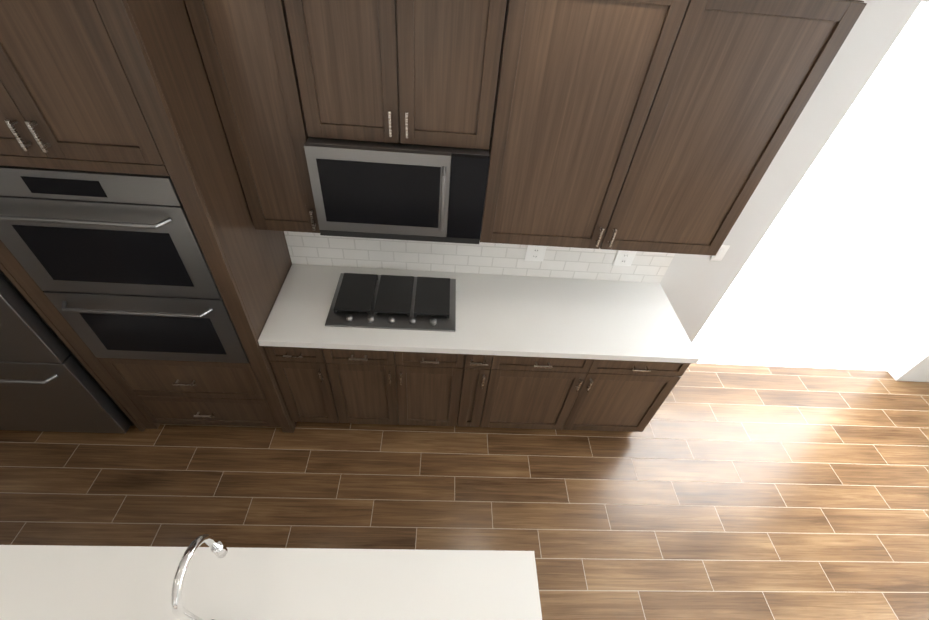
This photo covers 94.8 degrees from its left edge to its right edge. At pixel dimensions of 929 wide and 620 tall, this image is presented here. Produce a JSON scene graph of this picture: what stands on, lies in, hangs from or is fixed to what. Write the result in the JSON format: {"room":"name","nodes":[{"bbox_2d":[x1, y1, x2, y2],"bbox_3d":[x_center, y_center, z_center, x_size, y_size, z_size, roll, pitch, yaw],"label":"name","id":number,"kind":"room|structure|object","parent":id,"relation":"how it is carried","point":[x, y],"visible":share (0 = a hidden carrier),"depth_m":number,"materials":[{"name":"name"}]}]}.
{"room":"kitchen","nodes":[
{"label":"kitchen","id":0,"kind":"room"},
{"bbox_2d":[0,363,928,619],"bbox_3d":[-0.564,5.665,-2.087,10.500,0.120,15.650,3,44,-4],"label":"floor","id":1,"kind":"structure","parent":0,"point":[728,492],"depth_m":2.59,"materials":[{"name":"brown wood"}]},
{"bbox_2d":[0,269,133,432],"bbox_3d":[-2.500,-0.072,2.260,0.920,1.785,0.735,3,44,-4],"label":"refrigerator","id":2,"kind":"object","parent":1,"relation":"on","point":[48,382],"visible":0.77,"depth_m":2.30,"materials":[{"name":"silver metal"}]},
{"bbox_2d":[0,262,145,430],"bbox_3d":[-2.476,-0.342,2.062,1.048,2.450,0.681,3,44,-4],"label":"panel","id":3,"kind":"object","parent":1,"relation":"on","point":[29,299],"visible":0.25,"depth_m":2.13,"materials":[{"name":"brown wood"}]},
{"bbox_2d":[0,0,296,432],"bbox_3d":[-1.489,-0.295,2.124,0.924,2.450,0.681,3,44,-4],"label":"tall cabinet","id":4,"kind":"object","parent":1,"relation":"on","point":[117,86],"visible":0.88,"depth_m":1.48,"materials":[{"name":"brown wood"}]},
{"bbox_2d":[0,166,248,362],"bbox_3d":[-1.485,-0.302,2.063,0.764,1.049,0.664,3,44,-4],"label":"double oven","id":5,"kind":"object","parent":4,"relation":"in","point":[114,265],"visible":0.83,"depth_m":1.78,"materials":[{"name":"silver metal"}]},
{"bbox_2d":[0,545,541,619],"bbox_3d":[-1.086,1.512,1.407,2.630,0.916,1.060,3,44,-4],"label":"kitchen island","id":6,"kind":"object","parent":1,"relation":"on","point":[47,582],"visible":1,"depth_m":1.42,"materials":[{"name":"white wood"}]},
{"bbox_2d":[171,533,227,619],"bbox_3d":[-0.718,0.804,1.250,0.131,0.372,0.222,3,44,-4],"label":"faucet","id":7,"kind":"object","parent":6,"relation":"on","point":[218,549],"visible":1,"depth_m":1.13,"materials":[{"name":"silver metal"}]},
{"bbox_2d":[258,264,698,431],"bbox_3d":[0.072,0.317,2.773,2.320,0.915,0.641,3,44,-4],"label":"base cabinet","id":8,"kind":"object","parent":1,"relation":"on","point":[525,352],"visible":1,"depth_m":2.47,"materials":[{"name":"brown wood"}]},
{"bbox_2d":[325,273,455,331],"bbox_3d":[-0.394,-0.062,2.422,0.690,0.040,0.430,3,44,-4],"label":"cooktop","id":9,"kind":"object","parent":8,"relation":"in","point":[392,302],"visible":1,"depth_m":2.37,"materials":[{"name":"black metal"}]},
{"bbox_2d":[284,0,928,381],"bbox_3d":[0.134,-0.625,2.415,8.830,2.770,0.150,3,44,-4],"label":"wall","id":10,"kind":"structure","parent":0,"point":[695,287],"depth_m":2.25,"materials":[{"name":"paint"}]},
{"bbox_2d":[184,0,319,232],"bbox_3d":[-0.810,-0.868,1.804,0.328,1.080,0.361,3,44,-4],"label":"upper cabinet","id":11,"kind":"object","parent":10,"relation":"attached to","point":[246,50],"visible":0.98,"depth_m":1.66,"materials":[{"name":"brown wood"}]},
{"bbox_2d":[284,0,506,149],"bbox_3d":[-0.248,-1.012,1.675,0.754,0.608,0.361,3,44,-4],"label":"upper cabinet","id":12,"kind":"object","parent":10,"relation":"attached to","point":[421,72],"visible":0.98,"depth_m":1.59,"materials":[{"name":"brown wood"}]},
{"bbox_2d":[304,137,489,243],"bbox_3d":[-0.288,-0.608,2.006,0.750,0.428,0.446,3,44,-4],"label":"microwave","id":13,"kind":"object","parent":12,"relation":"attached to","point":[385,190],"visible":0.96,"depth_m":1.84,"materials":[{"name":"silver metal"}]},
{"bbox_2d":[284,231,674,282],"bbox_3d":[0.121,-0.393,2.525,2.320,0.452,0.010,3,44,-4],"label":"backsplash","id":14,"kind":"structure","parent":10,"relation":"attached to","point":[306,248],"depth_m":2.59,"materials":[{"name":"tile"}]},
{"bbox_2d":[525,245,546,260],"bbox_3d":[0.427,-0.341,2.566,0.115,0.115,0.008,3,44,-4],"label":"outlet","id":15,"kind":"object","parent":14,"relation":"attached to","point":[535,253],"visible":0.96,"depth_m":2.56,"materials":[{"name":"white plastic"}]},
{"bbox_2d":[612,250,636,265],"bbox_3d":[0.976,-0.315,2.600,0.115,0.115,0.008,3,44,-4],"label":"outlet","id":16,"kind":"object","parent":14,"relation":"attached to","point":[624,258],"visible":0.92,"depth_m":2.60,"materials":[{"name":"white plastic"}]},
{"bbox_2d":[480,0,866,255],"bbox_3d":[0.726,-0.796,1.901,1.230,1.080,0.361,3,44,-4],"label":"upper cabinet","id":17,"kind":"object","parent":10,"relation":"attached to","point":[663,126],"visible":0.96,"depth_m":1.71,"materials":[{"name":"brown wood"}]},
{"bbox_2d":[710,245,729,260],"bbox_3d":[1.554,-0.346,2.596,0.072,0.115,0.009,3,44,-4],"label":"light switch","id":18,"kind":"object","parent":10,"relation":"attached to","point":[721,252],"visible":0.9,"depth_m":2.60,"materials":[{"name":"white plastic"}]},
{"bbox_2d":[692,2,928,370],"bbox_3d":[2.718,-0.412,2.722,1.912,2.432,0.030,3,44,-4],"label":"window","id":19,"kind":"structure","parent":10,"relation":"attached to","point":[833,273],"depth_m":2.75,"materials":[{"name":"white glass"}]}
]}

